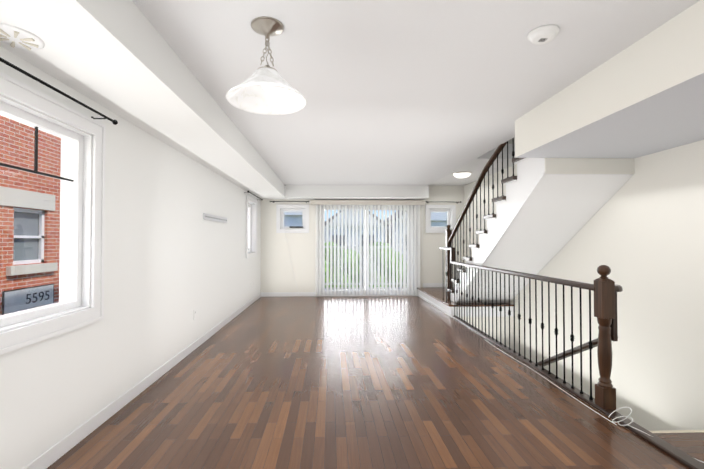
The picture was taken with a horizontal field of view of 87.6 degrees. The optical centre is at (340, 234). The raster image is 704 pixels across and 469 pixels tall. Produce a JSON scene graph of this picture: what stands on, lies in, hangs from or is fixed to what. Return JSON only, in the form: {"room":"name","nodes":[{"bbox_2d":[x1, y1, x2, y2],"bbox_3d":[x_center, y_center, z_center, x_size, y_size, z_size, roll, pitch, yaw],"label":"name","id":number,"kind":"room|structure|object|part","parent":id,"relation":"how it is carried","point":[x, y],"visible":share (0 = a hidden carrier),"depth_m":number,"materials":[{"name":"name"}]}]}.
{"room":"living room","nodes":[
{"label":"living room","id":0,"kind":"room"},
{"bbox_2d":[0,46,260,468],"bbox_3d":[-1.730,0.382,2.969,0.200,8.600,10.620,0,-1,-2],"label":"wall","id":1,"kind":"structure","parent":0,"point":[173,259],"depth_m":2.86,"materials":[{"name":"white paint"}]},
{"bbox_2d":[0,71,105,354],"bbox_3d":[-1.638,-0.100,1.619,0.148,1.306,1.688,0,-1,-2],"label":"window","id":2,"kind":"structure","parent":1,"relation":"in","point":[85,180],"depth_m":2.24,"materials":[{"name":"white"}]},
{"bbox_2d":[0,57,117,124],"bbox_3d":[-1.538,-0.773,1.535,0.100,0.041,1.928,0,-1,-2],"label":"curtain rod","id":3,"kind":"object","parent":1,"relation":"attached to","point":[114,122],"visible":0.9,"depth_m":1.95,"materials":[{"name":"black metal"}]},
{"bbox_2d":[22,293,260,468],"bbox_3d":[-1.620,1.234,2.858,0.014,0.092,10.420,0,-1,-2],"label":"baseboard","id":4,"kind":"structure","parent":1,"relation":"attached to","point":[46,459],"depth_m":2.61,"materials":[{"name":"white wood"}]},
{"bbox_2d":[193,309,195,319],"bbox_3d":[-1.658,0.906,4.160,0.010,0.116,0.072,0,-1,-2],"label":"electrical outlet plate","id":5,"kind":"object","parent":1,"relation":"attached to","point":[194,314],"depth_m":4.14,"materials":[{"name":"white plastic"}]},
{"bbox_2d":[203,213,227,222],"bbox_3d":[-1.672,-0.214,4.927,0.022,0.075,0.990,0,-1,-2],"label":"bracket","id":6,"kind":"object","parent":1,"relation":"attached to","point":[206,216],"visible":1,"depth_m":4.84,"materials":[{"name":"white metal"}]},
{"bbox_2d":[246,195,256,257],"bbox_3d":[-1.800,-0.138,7.113,0.168,1.163,0.918,0,-1,-2],"label":"window","id":7,"kind":"structure","parent":1,"relation":"in","point":[251,225],"depth_m":7.43,"materials":[{"name":"white"}]},
{"bbox_2d":[261,186,463,291],"bbox_3d":[0.591,0.469,8.245,4.730,8.600,0.200,0,-1,-2],"label":"wall","id":8,"kind":"structure","parent":0,"point":[277,273],"depth_m":8.11,"materials":[{"name":"white paint"}]},
{"bbox_2d":[261,292,315,296],"bbox_3d":[-1.151,1.320,8.075,1.180,0.092,0.014,0,-1,-2],"label":"baseboard","id":9,"kind":"structure","parent":8,"relation":"attached to","point":[263,294],"depth_m":8.07,"materials":[{"name":"white wood"}]},
{"bbox_2d":[270,201,308,202],"bbox_3d":[-1.127,-0.719,8.065,0.870,0.041,0.100,0,-1,-2],"label":"curtain rod","id":10,"kind":"object","parent":8,"relation":"attached to","point":[289,201],"visible":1,"depth_m":8.03,"materials":[{"name":"black metal"}]},
{"bbox_2d":[276,204,308,232],"bbox_3d":[-1.067,-0.348,8.168,0.718,0.628,0.168,0,-1,-2],"label":"window","id":11,"kind":"structure","parent":8,"relation":"in","point":[281,209],"depth_m":8.10,"materials":[{"name":"white"}]},
{"bbox_2d":[283,226,302,293],"bbox_3d":[-1.055,0.588,8.098,0.428,1.534,0.119,0,-1,-2],"label":"window","id":12,"kind":"structure","parent":8,"relation":"in","point":[287,242],"depth_m":8.13,"materials":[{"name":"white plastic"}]},
{"bbox_2d":[325,246,406,289],"bbox_3d":[0.609,0.235,9.227,3.820,2.800,1.744,0,-1,-2],"label":"balcony","id":13,"kind":"object","parent":8,"relation":"attached to","point":[362,268],"depth_m":9.79,"materials":[{"name":"grey metal"}]},
{"bbox_2d":[316,205,417,295],"bbox_3d":[0.587,0.320,8.218,2.260,2.093,0.178,0,-1,-2],"label":"sliding patio door","id":14,"kind":"structure","parent":8,"relation":"in","point":[362,254],"depth_m":8.19,"materials":[{"name":"white plastic"}]},
{"bbox_2d":[311,200,424,294],"bbox_3d":[0.590,0.291,8.084,2.500,2.080,0.124,0,-1,-2],"label":"vertical blinds","id":15,"kind":"object","parent":8,"relation":"attached to","point":[382,203],"visible":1,"depth_m":8.07,"materials":[{"name":"beige plastic"}]},
{"bbox_2d":[423,283,453,286],"bbox_3d":[2.273,1.131,8.171,0.910,0.092,0.018,0,-1,-2],"label":"baseboard","id":16,"kind":"structure","parent":8,"relation":"attached to","point":[424,284],"depth_m":8.16,"materials":[{"name":"white wood"}]},
{"bbox_2d":[425,205,455,232],"bbox_3d":[2.221,-0.346,8.259,0.678,0.628,0.168,0,-1,-2],"label":"window","id":17,"kind":"structure","parent":8,"relation":"in","point":[450,210],"depth_m":8.20,"materials":[{"name":"white"}]},
{"bbox_2d":[47,296,703,468],"bbox_3d":[0.637,1.431,2.917,4.530,0.300,10.420,0,-1,-2],"label":"floor","id":18,"kind":"structure","parent":0,"point":[358,382],"depth_m":2.71,"materials":[{"name":"laminate"}]},
{"bbox_2d":[439,247,703,468],"bbox_3d":[1.996,1.276,2.177,0.236,2.257,8.840,0,-1,-2],"label":"railing","id":19,"kind":"object","parent":18,"relation":"on","point":[604,288],"visible":0.98,"depth_m":2.93,"materials":[{"name":"brown wood"}]},
{"bbox_3d":[1.994,1.418,4.100,0.134,2.037,2.911,0,-1,-2],"label":"down flight rail","id":20,"kind":"part","parent":19,"relation":"part of","materials":[{"name":"brown wood"}]},
{"bbox_2d":[487,341,703,462],"bbox_3d":[1.898,1.208,3.255,0.185,0.154,2.582,0,-1,-2],"label":"cord","id":21,"kind":"object","parent":18,"relation":"on","point":[595,411],"visible":0.92,"depth_m":2.48,"materials":[{"name":"white plastic"}]},
{"bbox_2d":[132,0,699,184],"bbox_3d":[0.637,-1.259,2.962,4.530,0.280,10.420,0,-1,-2],"label":"ceiling","id":22,"kind":"structure","parent":0,"point":[410,92],"depth_m":2.45,"materials":[{"name":"white paint"}]},
{"bbox_2d":[0,0,428,199],"bbox_3d":[0.182,-0.991,2.945,3.620,0.257,10.420,0,-1,-2],"label":"bulkhead","id":23,"kind":"object","parent":22,"relation":"attached to","point":[121,58],"visible":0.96,"depth_m":2.21,"materials":[{"name":"white paint"}]},
{"bbox_2d":[0,23,44,49],"bbox_3d":[-1.457,-0.874,1.637,0.210,0.019,0.210,0,-1,-2],"label":"ceiling air vent","id":24,"kind":"object","parent":23,"relation":"attached to","point":[13,36],"visible":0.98,"depth_m":1.63,"materials":[{"name":"white plastic"}]},
{"bbox_2d":[226,16,306,114],"bbox_3d":[-0.401,-0.928,1.995,0.433,0.414,0.433,0,-1,-2],"label":"pendant lamp","id":25,"kind":"object","parent":22,"relation":"hanging from","point":[266,90],"visible":1,"depth_m":2.02,"materials":[{"name":"white glass"}]},
{"bbox_3d":[-0.401,-0.804,1.993,0.433,0.167,0.433,0,-1,-2],"label":"lamp shade","id":26,"kind":"part","parent":25,"relation":"part of","materials":[{"name":"white glass"}]},
{"bbox_3d":[-0.401,-0.828,1.993,0.052,0.105,0.052,0,-1,-2],"label":"bulb","id":27,"kind":"part","parent":25,"relation":"part of","materials":[{"name":"white glass"}]},
{"bbox_2d":[527,25,558,44],"bbox_3d":[1.135,-1.113,2.060,0.158,0.042,0.158,0,-1,-2],"label":"smoke detector","id":28,"kind":"object","parent":22,"relation":"attached to","point":[543,34],"visible":1,"depth_m":2.03,"materials":[{"name":"white plastic"}]},
{"bbox_2d":[515,0,703,173],"bbox_3d":[2.370,-1.024,0.700,1.190,0.765,5.812,0,-1,-2],"label":"bulkhead","id":29,"kind":"object","parent":22,"relation":"attached to","point":[618,113],"visible":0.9,"depth_m":2.50,"materials":[{"name":"white paint"}]},
{"bbox_2d":[417,287,513,316],"bbox_3d":[2.251,1.254,7.051,1.073,0.190,2.249,0,-1,-2],"label":"landing","id":30,"kind":"structure","parent":0,"point":[432,296],"depth_m":6.00,"materials":[{"name":"white paint"}]},
{"bbox_2d":[445,138,632,302],"bbox_3d":[2.370,-0.171,5.074,0.941,2.595,2.987,0,-1,-2],"label":"staircase","id":31,"kind":"structure","parent":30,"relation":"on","point":[538,220],"depth_m":4.44,"materials":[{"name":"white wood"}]},
{"bbox_3d":[1.949,-0.171,5.066,0.100,2.595,2.980,0,-1,-2],"label":"handrail","id":32,"kind":"part","parent":31,"relation":"part of","materials":[{"name":"brown wood"}]},
{"bbox_2d":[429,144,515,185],"bbox_3d":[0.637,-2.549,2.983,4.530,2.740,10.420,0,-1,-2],"label":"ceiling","id":33,"kind":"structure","parent":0,"point":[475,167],"depth_m":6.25,"materials":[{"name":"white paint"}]},
{"bbox_2d":[452,172,471,177],"bbox_3d":[2.210,-1.073,6.694,0.340,0.088,0.340,0,-1,-2],"label":"flush ceiling light","id":34,"kind":"object","parent":33,"relation":"attached to","point":[461,174],"visible":1,"depth_m":6.59,"materials":[{"name":"white glass"}]},
{"bbox_2d":[460,317,513,349],"bbox_3d":[2.341,2.731,5.954,0.955,2.799,0.100,0,-1,-2],"label":"wall","id":35,"kind":"structure","parent":0,"point":[502,330],"depth_m":5.93,"materials":[{"name":"white paint"}]},
{"bbox_2d":[453,318,645,440],"bbox_3d":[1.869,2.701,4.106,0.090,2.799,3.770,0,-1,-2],"label":"trim","id":36,"kind":"structure","parent":0,"point":[453,318],"depth_m":3.05,"materials":[{"name":"white paint"}]},
{"bbox_2d":[464,137,703,430],"bbox_3d":[3.001,0.382,3.000,0.200,8.600,10.420,0,-1,-2],"label":"wall","id":37,"kind":"structure","parent":0,"point":[640,233],"depth_m":3.50,"materials":[{"name":"white paint"}]},
{"label":"outside","id":38,"kind":"structure","parent":0,"visible":0},
{"bbox_3d":[8.784,5.499,50.089,140.000,0.320,140.000,0,-1,-2],"label":"ground","id":39,"kind":"structure","parent":38,"visible":0},
{"bbox_2d":[0,115,60,314],"bbox_3d":[-9.791,-1.620,-0.156,8.090,12.300,16.350,0,-1,-2],"label":"brick building","id":40,"kind":"structure","parent":39,"relation":"on","point":[23,222],"depth_m":7.09,"materials":[{"name":"red brick"}]},
{"bbox_2d":[26,291,48,303],"bbox_3d":[-6.011,1.240,7.277,0.002,0.189,0.586,0,-1,-2],"label":"house number","id":41,"kind":"object","parent":40,"relation":"attached to","point":[42,296],"depth_m":7.24,"materials":[{"name":"grey metal"}]},
{"bbox_2d":[325,261,355,287],"bbox_3d":[-0.930,2.519,12.694,2.863,4.447,3.169,0,-1,-2],"label":"tree","id":42,"kind":"object","parent":39,"relation":"on","point":[333,276],"depth_m":11.70,"materials":[{"name":"green plant"}]},
{"bbox_2d":[325,242,358,275],"bbox_3d":[-0.287,2.648,21.344,2.908,4.474,3.064,0,-1,-2],"label":"tree","id":43,"kind":"object","parent":39,"relation":"on","point":[343,257],"depth_m":20.41,"materials":[{"name":"green plant"}]},
{"bbox_2d":[284,210,446,262],"bbox_3d":[4.756,0.396,40.257,56.000,9.600,11.600,0,-1,-2],"label":"houses","id":44,"kind":"structure","parent":39,"relation":"on","point":[300,218],"depth_m":36.64,"materials":[{"name":"blue-gray siding"},{"name":"shingle"},{"name":"white trim"}]},
{"bbox_2d":[351,242,406,286],"bbox_3d":[1.650,2.553,15.963,2.767,4.486,2.993,0,-1,-2],"label":"tree","id":45,"kind":"object","parent":39,"relation":"on","point":[384,267],"depth_m":15.13,"materials":[{"name":"green plant"}]},
{"bbox_3d":[0.637,4.380,2.869,4.530,0.600,10.420,0,-1,-2],"label":"floor","id":46,"kind":"structure","parent":0,"visible":0},
{"bbox_2d":[650,430,703,432],"bbox_3d":[2.389,2.824,4.196,0.948,3.044,3.726,0,-1,-2],"label":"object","id":47,"kind":"structure","parent":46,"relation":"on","point":[678,431],"depth_m":2.37,"materials":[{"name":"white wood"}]}
]}

